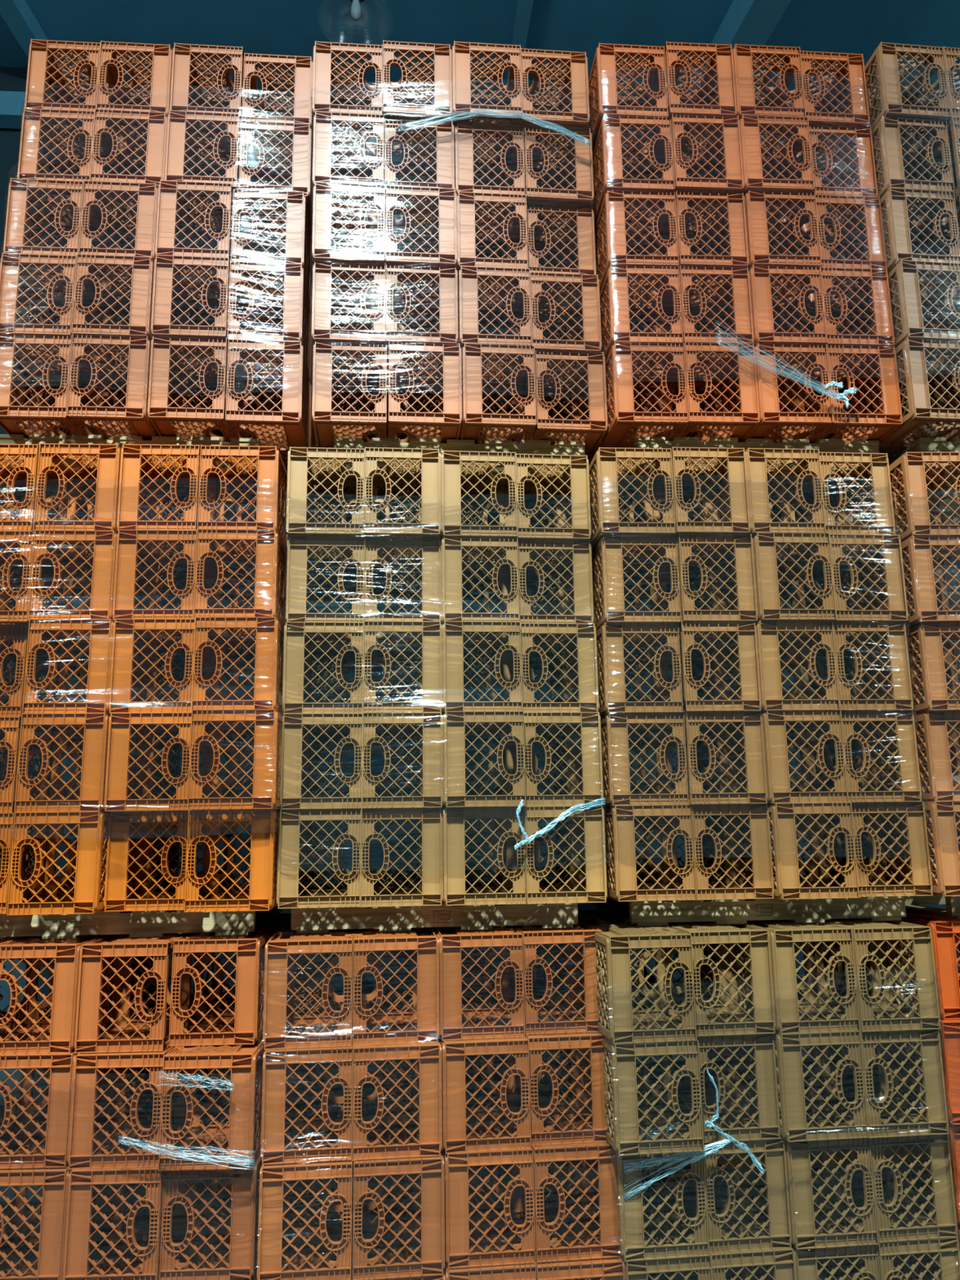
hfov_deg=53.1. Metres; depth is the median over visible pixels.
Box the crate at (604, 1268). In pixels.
[535,1222,625,1279]
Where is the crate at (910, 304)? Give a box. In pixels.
[860,259,959,369]
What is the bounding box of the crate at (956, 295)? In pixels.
[924,278,959,329]
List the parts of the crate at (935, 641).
panel, panel, panel, panel, handle, handle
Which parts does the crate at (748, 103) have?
panel, panel, panel, panel, handle, handle, handle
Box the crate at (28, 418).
[0,333,95,439]
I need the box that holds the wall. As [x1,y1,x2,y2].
[0,66,959,1076]
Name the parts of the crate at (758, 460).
panel, panel, handle, panel, panel, handle, handle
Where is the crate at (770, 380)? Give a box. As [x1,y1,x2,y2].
[733,342,833,443]
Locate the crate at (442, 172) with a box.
[384,116,454,235]
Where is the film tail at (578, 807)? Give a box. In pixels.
[527,797,605,843]
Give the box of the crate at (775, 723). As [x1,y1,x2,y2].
[737,710,848,803]
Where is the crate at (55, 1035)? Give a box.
[0,934,111,1054]
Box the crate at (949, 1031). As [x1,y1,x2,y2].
[902,1004,959,1124]
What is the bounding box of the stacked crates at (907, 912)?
[826,910,959,1279]
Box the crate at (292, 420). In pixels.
[225,338,309,453]
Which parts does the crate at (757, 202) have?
panel, panel, panel, handle, handle, panel, handle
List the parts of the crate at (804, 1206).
panel, handle, panel, panel, panel, handle, handle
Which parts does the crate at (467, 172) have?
panel, panel, panel, panel, handle, handle, handle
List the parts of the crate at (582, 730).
handle, handle, panel, panel, panel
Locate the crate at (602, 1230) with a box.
[520,1117,622,1263]
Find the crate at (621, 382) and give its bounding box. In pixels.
[600,341,688,448]
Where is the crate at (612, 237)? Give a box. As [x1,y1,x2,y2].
[594,188,679,303]
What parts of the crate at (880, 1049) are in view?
handle, handle, panel, handle, panel, panel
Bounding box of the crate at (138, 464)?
[116,444,217,531]
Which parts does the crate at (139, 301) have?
handle, handle, handle, panel, handle, panel, panel, panel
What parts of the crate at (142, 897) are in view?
panel, panel, panel, handle, handle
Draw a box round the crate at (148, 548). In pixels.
[112,528,214,621]
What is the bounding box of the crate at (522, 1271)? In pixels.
[444,1226,536,1279]
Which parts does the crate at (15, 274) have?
panel, panel, panel, handle, panel, handle, handle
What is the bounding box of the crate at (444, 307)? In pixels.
[385,262,457,378]
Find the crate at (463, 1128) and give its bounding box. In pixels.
[438,1024,531,1154]
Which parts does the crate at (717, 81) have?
handle, panel, handle, panel, panel, panel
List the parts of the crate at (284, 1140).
panel, panel, panel, handle, handle, handle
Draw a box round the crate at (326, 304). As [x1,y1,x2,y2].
[311,259,385,376]
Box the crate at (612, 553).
[591,534,681,634]
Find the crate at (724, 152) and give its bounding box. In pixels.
[653,113,744,233]
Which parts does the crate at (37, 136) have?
panel, panel, panel, handle, panel, handle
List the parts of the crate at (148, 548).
panel, panel, panel, handle, handle, handle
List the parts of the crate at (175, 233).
panel, panel, panel, panel, handle, handle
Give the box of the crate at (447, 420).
[387,340,462,443]
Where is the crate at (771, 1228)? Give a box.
[675,1118,791,1253]
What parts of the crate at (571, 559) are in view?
handle, handle, handle, panel, panel, panel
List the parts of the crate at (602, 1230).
handle, handle, panel, panel, panel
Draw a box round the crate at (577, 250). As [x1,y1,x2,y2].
[516,201,595,311]
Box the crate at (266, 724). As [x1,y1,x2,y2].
[187,708,283,809]
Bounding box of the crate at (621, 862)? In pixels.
[602,804,696,901]
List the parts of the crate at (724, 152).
handle, panel, handle, panel, panel, panel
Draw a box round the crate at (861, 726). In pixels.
[806,710,921,802]
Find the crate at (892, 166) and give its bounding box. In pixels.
[845,115,955,231]
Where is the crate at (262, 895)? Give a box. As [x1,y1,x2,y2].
[184,808,280,911]
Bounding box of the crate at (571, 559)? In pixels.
[507,538,594,623]
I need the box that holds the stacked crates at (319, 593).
[306,487,569,889]
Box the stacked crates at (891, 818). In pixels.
[808,482,959,882]
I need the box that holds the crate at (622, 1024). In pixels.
[586,924,697,1044]
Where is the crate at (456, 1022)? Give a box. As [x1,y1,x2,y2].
[432,925,524,1040]
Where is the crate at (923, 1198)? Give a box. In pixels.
[917,1194,959,1278]
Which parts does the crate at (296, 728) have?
panel, panel, panel, handle, handle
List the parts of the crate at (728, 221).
handle, panel, handle, panel, panel, panel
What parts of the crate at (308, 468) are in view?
panel, panel, panel, handle, handle, handle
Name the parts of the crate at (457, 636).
panel, panel, panel, handle, handle, handle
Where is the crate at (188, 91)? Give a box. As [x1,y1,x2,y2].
[169,43,253,160]
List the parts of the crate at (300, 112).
handle, handle, handle, panel, panel, panel, panel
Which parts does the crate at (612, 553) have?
panel, panel, handle, handle, handle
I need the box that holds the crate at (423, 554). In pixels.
[364,536,441,633]
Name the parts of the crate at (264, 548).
handle, handle, handle, panel, panel, panel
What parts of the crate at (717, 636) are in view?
handle, panel, handle, panel, panel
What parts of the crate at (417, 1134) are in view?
handle, handle, handle, panel, panel, panel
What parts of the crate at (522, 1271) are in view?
panel, handle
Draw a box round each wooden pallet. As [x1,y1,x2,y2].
[0,434,261,521]
[0,906,284,939]
[290,902,577,933]
[333,437,585,525]
[586,896,906,926]
[617,436,879,519]
[854,437,959,533]
[866,876,959,919]
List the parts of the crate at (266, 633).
handle, handle, handle, panel, panel, panel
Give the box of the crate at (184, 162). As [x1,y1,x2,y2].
[164,110,250,226]
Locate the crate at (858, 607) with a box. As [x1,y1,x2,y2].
[796,533,907,622]
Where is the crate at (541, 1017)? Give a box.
[510,921,606,1035]
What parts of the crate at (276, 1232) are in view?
panel, panel, panel, handle, handle, handle, handle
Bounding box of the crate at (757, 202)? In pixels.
[724,188,822,304]
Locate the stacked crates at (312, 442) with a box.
[44,110,317,471]
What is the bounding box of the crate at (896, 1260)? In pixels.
[833,1212,959,1279]
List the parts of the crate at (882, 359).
handle, handle, handle, panel, handle, panel, panel, panel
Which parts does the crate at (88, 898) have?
handle, panel, handle, panel, panel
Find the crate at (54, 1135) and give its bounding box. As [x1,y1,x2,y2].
[0,1050,103,1168]
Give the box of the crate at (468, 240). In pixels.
[456,191,528,306]
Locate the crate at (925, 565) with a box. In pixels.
[875,535,959,629]
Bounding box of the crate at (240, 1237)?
[159,1139,262,1279]
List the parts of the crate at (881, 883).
handle, panel, handle, panel, panel, panel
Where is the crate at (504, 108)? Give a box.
[451,40,522,168]
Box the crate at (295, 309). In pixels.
[226,260,310,375]
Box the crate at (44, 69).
[24,38,121,158]
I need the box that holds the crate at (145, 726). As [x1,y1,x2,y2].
[104,712,211,811]
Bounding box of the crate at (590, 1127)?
[514,1032,612,1146]
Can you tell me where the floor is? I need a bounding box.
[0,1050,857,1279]
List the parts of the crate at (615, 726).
panel, panel, panel, handle, handle, handle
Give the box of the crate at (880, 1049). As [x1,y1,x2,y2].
[819,1029,949,1137]
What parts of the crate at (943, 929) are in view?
panel, panel, panel, handle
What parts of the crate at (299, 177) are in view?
handle, handle, handle, panel, panel, panel, panel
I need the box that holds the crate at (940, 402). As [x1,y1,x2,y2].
[931,356,959,441]
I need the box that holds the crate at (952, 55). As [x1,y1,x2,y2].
[904,46,959,164]
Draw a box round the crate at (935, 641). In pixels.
[885,622,959,714]
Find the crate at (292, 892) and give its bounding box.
[276,808,362,908]
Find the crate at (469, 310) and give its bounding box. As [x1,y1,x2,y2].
[457,266,531,378]
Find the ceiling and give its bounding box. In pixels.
[0,0,959,101]
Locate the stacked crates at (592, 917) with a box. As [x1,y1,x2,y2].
[564,910,888,1279]
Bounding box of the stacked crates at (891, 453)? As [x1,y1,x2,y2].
[830,106,959,484]
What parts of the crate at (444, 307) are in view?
handle, handle, handle, handle, panel, panel, panel, panel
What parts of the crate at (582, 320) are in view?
handle, handle, panel, panel, panel, panel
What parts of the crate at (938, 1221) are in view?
handle, handle, panel, handle, panel, panel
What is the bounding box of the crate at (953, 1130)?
[910,1100,959,1226]
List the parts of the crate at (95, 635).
handle, handle, panel, panel, handle, panel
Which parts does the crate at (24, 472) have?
panel, handle, panel, panel, handle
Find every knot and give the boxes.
[514,799,529,850]
[704,1068,764,1174]
[824,381,857,408]
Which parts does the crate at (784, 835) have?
panel, handle, panel, panel, handle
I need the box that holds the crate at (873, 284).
[791,266,894,377]
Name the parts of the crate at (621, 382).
panel, panel, panel, panel, handle, handle, handle, handle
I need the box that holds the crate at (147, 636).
[108,618,213,713]
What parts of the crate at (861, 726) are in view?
handle, panel, handle, panel, panel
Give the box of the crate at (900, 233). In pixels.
[850,186,959,299]
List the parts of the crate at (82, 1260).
panel, panel, panel, handle, panel, handle, handle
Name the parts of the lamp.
bulb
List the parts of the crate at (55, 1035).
handle, handle, handle, panel, panel, panel, handle, panel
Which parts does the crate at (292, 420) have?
handle, handle, handle, handle, panel, panel, panel, panel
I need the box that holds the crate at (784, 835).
[744,802,859,899]
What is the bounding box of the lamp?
[349,0,364,21]
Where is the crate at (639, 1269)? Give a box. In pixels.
[621,1222,712,1279]
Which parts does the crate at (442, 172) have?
handle, handle, handle, handle, panel, panel, panel, panel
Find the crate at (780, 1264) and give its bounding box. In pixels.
[680,1214,796,1279]
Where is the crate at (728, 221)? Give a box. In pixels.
[657,188,748,304]
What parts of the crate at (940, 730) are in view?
panel, panel, panel, handle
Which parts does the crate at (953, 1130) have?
panel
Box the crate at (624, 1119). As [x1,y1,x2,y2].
[595,1026,704,1155]
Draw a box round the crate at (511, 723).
[440,711,525,808]
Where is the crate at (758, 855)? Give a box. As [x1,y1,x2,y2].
[668,803,774,900]
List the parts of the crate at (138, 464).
panel, panel, panel, handle, handle, handle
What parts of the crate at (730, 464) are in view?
handle, panel, handle, panel, panel, panel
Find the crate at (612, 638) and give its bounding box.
[595,622,683,717]
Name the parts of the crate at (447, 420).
handle, handle, handle, handle, panel, panel, panel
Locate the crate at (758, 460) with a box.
[722,447,826,552]
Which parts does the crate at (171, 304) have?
panel, panel, panel, panel, handle, handle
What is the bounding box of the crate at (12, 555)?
[0,530,65,639]
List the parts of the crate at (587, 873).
handle, handle, panel, panel, panel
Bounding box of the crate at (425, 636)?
[362,621,443,712]
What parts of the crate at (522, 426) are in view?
panel, panel, panel, handle, handle, handle, handle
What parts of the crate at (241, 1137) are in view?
handle, handle, handle, handle, panel, panel, panel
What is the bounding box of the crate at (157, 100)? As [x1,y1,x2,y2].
[96,40,173,158]
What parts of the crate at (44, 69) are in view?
panel, panel, panel, handle, panel, handle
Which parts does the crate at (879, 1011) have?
handle, handle, handle, panel, handle, panel, panel, panel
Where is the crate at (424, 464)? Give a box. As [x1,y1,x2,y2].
[364,446,441,553]
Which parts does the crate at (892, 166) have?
panel, panel, handle, panel, panel, handle, handle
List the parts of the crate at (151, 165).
handle, handle, handle, panel, panel, panel, panel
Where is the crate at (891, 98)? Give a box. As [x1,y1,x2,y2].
[842,41,951,163]
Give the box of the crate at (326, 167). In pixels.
[312,110,384,228]
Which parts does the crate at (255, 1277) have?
handle, panel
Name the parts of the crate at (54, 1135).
handle, handle, panel, panel, handle, panel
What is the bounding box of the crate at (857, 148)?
[780,124,878,237]
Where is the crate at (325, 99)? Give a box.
[311,40,382,161]
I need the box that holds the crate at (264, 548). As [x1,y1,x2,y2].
[193,528,287,629]
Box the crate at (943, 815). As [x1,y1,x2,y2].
[896,800,959,896]
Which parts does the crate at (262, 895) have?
handle, handle, panel, panel, panel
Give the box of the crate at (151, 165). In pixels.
[89,108,168,226]
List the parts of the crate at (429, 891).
handle, handle, panel, panel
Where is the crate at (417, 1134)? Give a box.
[352,1031,442,1160]
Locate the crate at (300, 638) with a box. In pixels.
[282,621,364,713]
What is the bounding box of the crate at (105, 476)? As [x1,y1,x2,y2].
[33,443,142,547]
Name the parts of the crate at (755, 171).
panel, panel, panel, panel, handle, handle, handle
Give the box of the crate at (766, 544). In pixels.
[728,532,836,622]
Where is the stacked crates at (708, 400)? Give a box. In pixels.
[588,104,846,466]
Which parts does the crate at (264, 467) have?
handle, handle, handle, panel, panel, panel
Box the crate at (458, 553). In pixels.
[441,535,519,633]
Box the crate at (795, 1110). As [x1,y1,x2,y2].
[745,1031,869,1142]
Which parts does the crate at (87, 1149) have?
panel, panel, handle, panel, handle, handle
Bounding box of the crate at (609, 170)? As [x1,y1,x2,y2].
[591,114,675,233]
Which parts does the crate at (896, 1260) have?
handle, panel, handle, panel, panel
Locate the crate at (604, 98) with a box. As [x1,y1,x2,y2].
[587,42,668,162]
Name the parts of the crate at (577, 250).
handle, handle, panel, panel, panel, panel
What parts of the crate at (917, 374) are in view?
panel, panel, panel, panel, handle, handle, handle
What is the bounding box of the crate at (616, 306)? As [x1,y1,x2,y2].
[600,263,683,376]
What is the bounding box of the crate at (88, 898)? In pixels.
[6,811,110,915]
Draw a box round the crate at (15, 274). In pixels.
[0,252,99,370]
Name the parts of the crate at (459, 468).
panel, panel, panel, handle, handle, handle, handle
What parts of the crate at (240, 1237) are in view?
handle, handle, handle, handle, panel, panel, panel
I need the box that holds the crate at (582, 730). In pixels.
[513,711,603,806]
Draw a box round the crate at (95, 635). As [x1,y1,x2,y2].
[22,618,135,714]
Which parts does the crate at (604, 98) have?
panel, panel, panel, panel, handle, handle, handle, handle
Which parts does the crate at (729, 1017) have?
handle, handle, panel, handle, panel, panel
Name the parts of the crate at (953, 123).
panel, panel, handle, panel, handle, panel, handle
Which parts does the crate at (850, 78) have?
handle, handle, handle, panel, handle, panel, panel, panel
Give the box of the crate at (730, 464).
[652,446,751,553]
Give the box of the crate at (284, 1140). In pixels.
[260,1032,353,1164]
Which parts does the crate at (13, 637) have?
handle, panel, panel, handle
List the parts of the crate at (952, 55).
handle, panel, handle, panel, panel, handle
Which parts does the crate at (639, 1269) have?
panel, handle, panel, panel, handle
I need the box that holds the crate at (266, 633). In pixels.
[191,616,284,715]
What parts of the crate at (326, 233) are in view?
panel, panel, panel, panel, handle, handle, handle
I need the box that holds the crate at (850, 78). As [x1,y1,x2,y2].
[773,50,870,171]
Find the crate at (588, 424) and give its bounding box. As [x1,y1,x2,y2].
[524,349,607,460]
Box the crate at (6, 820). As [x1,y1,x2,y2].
[0,812,48,914]
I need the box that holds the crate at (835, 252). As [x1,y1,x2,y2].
[786,194,887,306]
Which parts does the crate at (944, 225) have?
panel, panel, handle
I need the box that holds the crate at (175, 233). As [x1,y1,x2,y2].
[155,179,244,296]
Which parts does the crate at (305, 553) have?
panel, panel, panel, handle, handle, handle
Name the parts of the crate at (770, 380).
panel, handle, panel, panel, panel, handle, handle, handle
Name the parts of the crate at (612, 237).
panel, panel, panel, panel, handle, handle, handle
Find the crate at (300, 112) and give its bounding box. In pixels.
[241,52,313,168]
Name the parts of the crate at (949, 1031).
panel, panel, panel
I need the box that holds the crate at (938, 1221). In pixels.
[828,1111,957,1243]
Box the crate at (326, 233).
[311,181,385,302]
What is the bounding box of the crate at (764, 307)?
[728,263,826,377]
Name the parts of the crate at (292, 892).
panel, panel, panel, handle, handle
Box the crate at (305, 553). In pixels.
[285,535,365,634]
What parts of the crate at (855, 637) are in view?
handle, handle, panel, handle, panel, panel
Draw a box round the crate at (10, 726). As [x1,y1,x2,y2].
[0,716,53,813]
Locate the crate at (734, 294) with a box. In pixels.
[660,264,754,375]
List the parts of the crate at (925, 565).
panel, panel, panel, panel, handle, handle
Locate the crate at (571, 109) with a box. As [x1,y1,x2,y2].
[513,47,589,173]
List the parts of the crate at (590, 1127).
handle, handle, handle, panel, panel, panel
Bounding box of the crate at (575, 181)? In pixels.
[515,124,594,244]
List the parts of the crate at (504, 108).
panel, panel, panel, panel, handle, handle, handle, handle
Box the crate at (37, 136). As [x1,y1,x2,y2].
[17,107,116,225]
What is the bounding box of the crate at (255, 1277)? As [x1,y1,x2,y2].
[181,1243,257,1279]
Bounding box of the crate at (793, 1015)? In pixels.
[738,920,860,1034]
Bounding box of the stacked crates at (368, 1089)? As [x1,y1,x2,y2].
[280,918,584,1279]
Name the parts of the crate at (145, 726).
panel, panel, panel, handle, handle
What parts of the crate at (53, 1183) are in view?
handle, handle, panel, handle, panel, panel, panel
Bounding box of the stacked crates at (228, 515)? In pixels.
[0,479,288,895]
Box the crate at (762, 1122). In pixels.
[671,1033,780,1142]
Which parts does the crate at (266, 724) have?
handle, handle, panel, panel, panel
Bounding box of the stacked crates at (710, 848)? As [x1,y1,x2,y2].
[617,487,870,884]
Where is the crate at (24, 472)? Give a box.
[0,444,69,547]
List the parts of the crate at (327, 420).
panel, panel, panel, handle, handle, handle, handle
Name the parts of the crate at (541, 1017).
handle, handle, handle, handle, panel, panel, panel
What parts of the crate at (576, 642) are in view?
handle, handle, handle, panel, panel, panel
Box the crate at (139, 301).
[71,253,154,369]
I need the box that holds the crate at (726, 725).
[662,711,768,804]
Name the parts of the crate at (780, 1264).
handle, panel, panel, panel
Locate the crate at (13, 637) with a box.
[0,624,60,716]
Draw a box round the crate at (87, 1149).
[67,1046,189,1169]
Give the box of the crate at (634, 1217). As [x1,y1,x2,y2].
[596,1124,709,1262]
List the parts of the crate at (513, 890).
panel, panel, panel, handle, handle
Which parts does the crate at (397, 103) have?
handle, handle, handle, panel, panel, panel, panel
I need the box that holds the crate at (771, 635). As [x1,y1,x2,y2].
[730,620,839,711]
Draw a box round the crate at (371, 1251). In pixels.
[367,1236,444,1279]
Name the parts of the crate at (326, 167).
panel, panel, panel, panel, handle, handle, handle, handle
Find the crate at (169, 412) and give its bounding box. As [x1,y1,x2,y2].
[147,334,239,441]
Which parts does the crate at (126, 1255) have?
panel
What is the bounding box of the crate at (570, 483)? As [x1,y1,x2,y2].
[506,453,591,539]
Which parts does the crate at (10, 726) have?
handle, panel, panel, handle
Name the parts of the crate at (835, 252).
handle, panel, handle, panel, panel, panel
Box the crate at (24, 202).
[3,177,106,295]
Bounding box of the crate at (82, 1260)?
[62,1138,187,1279]
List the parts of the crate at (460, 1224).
panel, panel, panel, handle, handle, handle, handle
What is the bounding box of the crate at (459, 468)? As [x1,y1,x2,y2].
[440,450,517,553]
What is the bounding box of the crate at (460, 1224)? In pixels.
[442,1128,535,1269]
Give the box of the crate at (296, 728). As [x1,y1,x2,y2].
[280,712,364,808]
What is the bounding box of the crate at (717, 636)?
[658,620,761,712]
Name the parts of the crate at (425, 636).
handle, handle, handle, panel, panel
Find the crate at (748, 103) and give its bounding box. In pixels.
[713,43,805,163]
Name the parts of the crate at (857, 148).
handle, handle, panel, handle, panel, panel, panel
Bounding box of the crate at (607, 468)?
[588,447,675,551]
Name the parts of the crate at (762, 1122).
handle, panel, handle, panel, panel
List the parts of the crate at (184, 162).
panel, panel, panel, panel, handle, handle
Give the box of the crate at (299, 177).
[238,120,313,241]
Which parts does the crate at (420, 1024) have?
handle, handle, handle, handle, panel, panel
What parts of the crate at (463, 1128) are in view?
panel, panel, panel, handle, handle, handle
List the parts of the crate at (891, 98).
panel, panel, panel, handle, panel, handle, handle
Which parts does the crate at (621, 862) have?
panel, panel, panel, handle, handle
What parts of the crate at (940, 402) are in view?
panel, panel, handle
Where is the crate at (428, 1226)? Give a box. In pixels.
[352,1137,444,1279]
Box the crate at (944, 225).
[916,189,959,302]
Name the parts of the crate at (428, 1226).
handle, handle, handle, handle, panel, panel, panel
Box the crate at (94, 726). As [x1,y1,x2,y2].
[13,712,131,812]
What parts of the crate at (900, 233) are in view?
panel, panel, panel, handle, panel, handle, handle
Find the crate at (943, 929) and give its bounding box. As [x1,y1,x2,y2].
[897,913,959,1019]
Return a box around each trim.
[0,0,66,75]
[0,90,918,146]
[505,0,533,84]
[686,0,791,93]
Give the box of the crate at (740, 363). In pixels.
[664,341,759,442]
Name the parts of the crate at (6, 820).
handle, panel, handle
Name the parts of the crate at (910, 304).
panel, panel, panel, panel, handle, handle, handle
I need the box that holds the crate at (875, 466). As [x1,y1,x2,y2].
[787,452,895,554]
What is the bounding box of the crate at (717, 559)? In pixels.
[657,533,758,632]
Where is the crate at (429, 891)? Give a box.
[360,807,443,906]
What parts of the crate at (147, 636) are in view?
panel, panel, panel, handle, handle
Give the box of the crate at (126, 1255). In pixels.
[105,1248,159,1271]
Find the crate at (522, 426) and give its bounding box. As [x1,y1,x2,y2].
[458,342,536,444]
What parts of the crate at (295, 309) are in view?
handle, handle, handle, handle, panel, panel, panel, panel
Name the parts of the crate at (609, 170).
panel, panel, panel, panel, handle, handle, handle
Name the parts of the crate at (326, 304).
panel, panel, panel, panel, handle, handle, handle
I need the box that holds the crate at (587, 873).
[513,804,607,904]
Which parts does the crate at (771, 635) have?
panel, panel, handle, panel, handle, handle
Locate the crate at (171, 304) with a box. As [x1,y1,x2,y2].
[151,253,241,371]
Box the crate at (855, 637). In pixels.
[799,620,913,710]
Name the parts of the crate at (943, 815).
panel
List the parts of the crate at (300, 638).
panel, panel, panel, handle, handle, handle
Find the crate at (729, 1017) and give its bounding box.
[665,921,775,1036]
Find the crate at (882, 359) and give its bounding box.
[796,343,902,444]
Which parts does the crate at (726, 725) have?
handle, panel, handle, panel, panel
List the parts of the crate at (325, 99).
panel, panel, panel, panel, handle, handle, handle, handle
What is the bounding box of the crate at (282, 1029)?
[262,928,354,1049]
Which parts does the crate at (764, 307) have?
handle, panel, panel, panel, panel, handle, handle, handle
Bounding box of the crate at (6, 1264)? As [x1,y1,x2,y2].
[0,1249,39,1271]
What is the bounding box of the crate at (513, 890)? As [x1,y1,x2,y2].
[440,806,526,906]
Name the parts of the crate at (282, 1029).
panel, panel, panel, handle, handle, handle, handle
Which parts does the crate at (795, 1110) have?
panel, handle, panel, panel, handle, handle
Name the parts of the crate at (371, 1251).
handle, panel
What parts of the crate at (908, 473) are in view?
panel, panel, panel, panel, handle, handle, handle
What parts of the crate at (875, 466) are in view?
handle, handle, panel, handle, panel, panel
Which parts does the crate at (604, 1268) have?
panel, panel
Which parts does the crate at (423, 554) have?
handle, handle, handle, panel, panel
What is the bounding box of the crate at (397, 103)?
[382,40,452,166]
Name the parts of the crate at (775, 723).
panel, handle, panel, panel, handle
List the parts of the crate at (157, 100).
handle, handle, handle, panel, handle, panel, panel, panel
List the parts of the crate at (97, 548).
handle, handle, panel, panel, handle, panel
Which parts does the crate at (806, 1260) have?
panel, handle, handle, panel, panel, handle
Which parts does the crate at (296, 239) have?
handle, handle, handle, panel, panel, panel, panel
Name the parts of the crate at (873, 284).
handle, handle, panel, handle, panel, panel, panel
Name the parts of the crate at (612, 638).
panel, panel, panel, handle, handle, handle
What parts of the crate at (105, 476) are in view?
handle, handle, panel, panel, handle, panel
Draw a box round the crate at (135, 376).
[66,333,159,440]
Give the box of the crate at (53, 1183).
[0,1143,100,1279]
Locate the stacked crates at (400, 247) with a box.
[335,119,591,476]
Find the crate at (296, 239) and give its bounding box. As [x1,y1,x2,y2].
[231,187,311,305]
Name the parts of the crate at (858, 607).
handle, handle, panel, handle, panel, panel, panel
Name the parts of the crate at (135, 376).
handle, handle, handle, panel, handle, panel, panel, panel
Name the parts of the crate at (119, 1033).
panel, panel, handle, panel, handle, handle, handle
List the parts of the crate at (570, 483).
handle, handle, panel, panel, panel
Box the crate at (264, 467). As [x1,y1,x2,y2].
[196,444,288,551]
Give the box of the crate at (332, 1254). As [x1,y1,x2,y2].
[285,1243,352,1279]
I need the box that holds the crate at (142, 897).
[103,810,208,911]
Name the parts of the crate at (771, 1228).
handle, panel, handle, panel, panel, panel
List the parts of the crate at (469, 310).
panel, panel, panel, panel, handle, handle, handle, handle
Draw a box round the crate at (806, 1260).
[762,1211,879,1279]
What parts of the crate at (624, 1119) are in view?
panel, panel, handle, panel, handle, handle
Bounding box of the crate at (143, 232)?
[78,179,158,293]
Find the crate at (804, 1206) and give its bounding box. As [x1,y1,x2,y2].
[753,1112,878,1249]
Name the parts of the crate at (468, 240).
panel, panel, panel, panel, handle, handle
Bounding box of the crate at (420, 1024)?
[352,927,439,1045]
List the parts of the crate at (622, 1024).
panel, panel, panel, handle, handle, handle, handle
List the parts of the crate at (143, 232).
handle, handle, handle, panel, panel, panel, panel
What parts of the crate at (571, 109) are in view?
handle, handle, handle, panel, panel, panel, panel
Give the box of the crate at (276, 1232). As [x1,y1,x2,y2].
[257,1138,353,1279]
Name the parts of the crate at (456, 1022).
panel, panel, panel, handle, handle, handle, handle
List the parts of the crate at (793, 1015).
panel, panel, handle, panel, handle, panel, handle, handle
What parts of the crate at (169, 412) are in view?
panel, panel, panel, panel, handle, handle, handle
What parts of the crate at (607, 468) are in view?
panel, panel, panel, handle, handle, handle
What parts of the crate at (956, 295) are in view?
handle, panel, panel, handle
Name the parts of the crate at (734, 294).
handle, handle, panel, handle, panel, panel, panel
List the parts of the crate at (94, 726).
handle, handle, panel, handle, panel, panel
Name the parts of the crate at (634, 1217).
panel, handle, panel, panel, handle, handle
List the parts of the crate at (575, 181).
handle, handle, handle, panel, panel, panel, panel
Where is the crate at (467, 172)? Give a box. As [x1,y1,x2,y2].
[453,120,524,235]
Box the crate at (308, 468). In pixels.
[285,446,364,552]
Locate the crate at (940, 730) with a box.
[889,711,959,801]
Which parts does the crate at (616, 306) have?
panel, panel, panel, panel, handle, handle, handle, handle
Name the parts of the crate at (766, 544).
panel, handle, panel, handle, handle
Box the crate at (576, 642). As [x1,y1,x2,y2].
[510,622,599,711]
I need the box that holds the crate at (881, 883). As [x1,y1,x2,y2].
[816,801,933,897]
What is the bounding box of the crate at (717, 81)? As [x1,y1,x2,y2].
[647,41,737,162]
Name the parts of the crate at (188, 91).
panel, panel, panel, panel, handle, handle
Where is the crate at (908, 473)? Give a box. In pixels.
[869,451,959,557]
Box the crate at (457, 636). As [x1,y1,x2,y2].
[441,621,522,715]
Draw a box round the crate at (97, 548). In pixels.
[27,529,138,622]
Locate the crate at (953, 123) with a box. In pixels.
[908,115,959,232]
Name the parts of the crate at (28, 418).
panel, panel, panel, handle, panel, handle, handle, handle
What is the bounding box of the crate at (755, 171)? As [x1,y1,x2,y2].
[720,114,814,233]
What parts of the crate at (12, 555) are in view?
handle, panel, panel, panel, handle, handle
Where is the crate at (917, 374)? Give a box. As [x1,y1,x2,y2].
[865,337,959,450]
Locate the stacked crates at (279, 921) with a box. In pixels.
[0,913,291,1267]
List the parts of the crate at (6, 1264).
handle, panel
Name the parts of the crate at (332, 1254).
handle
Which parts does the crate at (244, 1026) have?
handle, handle, handle, handle, panel, panel, panel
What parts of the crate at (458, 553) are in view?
panel, panel, panel, handle, handle, handle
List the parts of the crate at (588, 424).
handle, handle, handle, panel, panel, panel, panel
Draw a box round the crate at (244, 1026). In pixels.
[168,928,275,1046]
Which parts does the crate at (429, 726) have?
handle, handle, panel, panel, panel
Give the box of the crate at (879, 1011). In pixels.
[813,918,940,1031]
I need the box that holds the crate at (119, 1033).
[74,933,192,1053]
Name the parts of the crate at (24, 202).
panel, panel, panel, handle, panel, handle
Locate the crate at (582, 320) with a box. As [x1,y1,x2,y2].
[520,271,601,384]
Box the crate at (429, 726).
[361,711,444,808]
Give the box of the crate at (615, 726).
[600,711,688,806]
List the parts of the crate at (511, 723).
panel, panel, panel, handle, handle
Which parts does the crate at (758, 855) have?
handle, panel, handle, panel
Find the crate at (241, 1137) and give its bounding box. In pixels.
[158,1034,265,1171]
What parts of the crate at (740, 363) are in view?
handle, handle, handle, panel, handle, panel, panel, panel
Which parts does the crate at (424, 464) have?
handle, handle, handle, panel, panel, panel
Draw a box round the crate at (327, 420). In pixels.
[311,339,386,448]

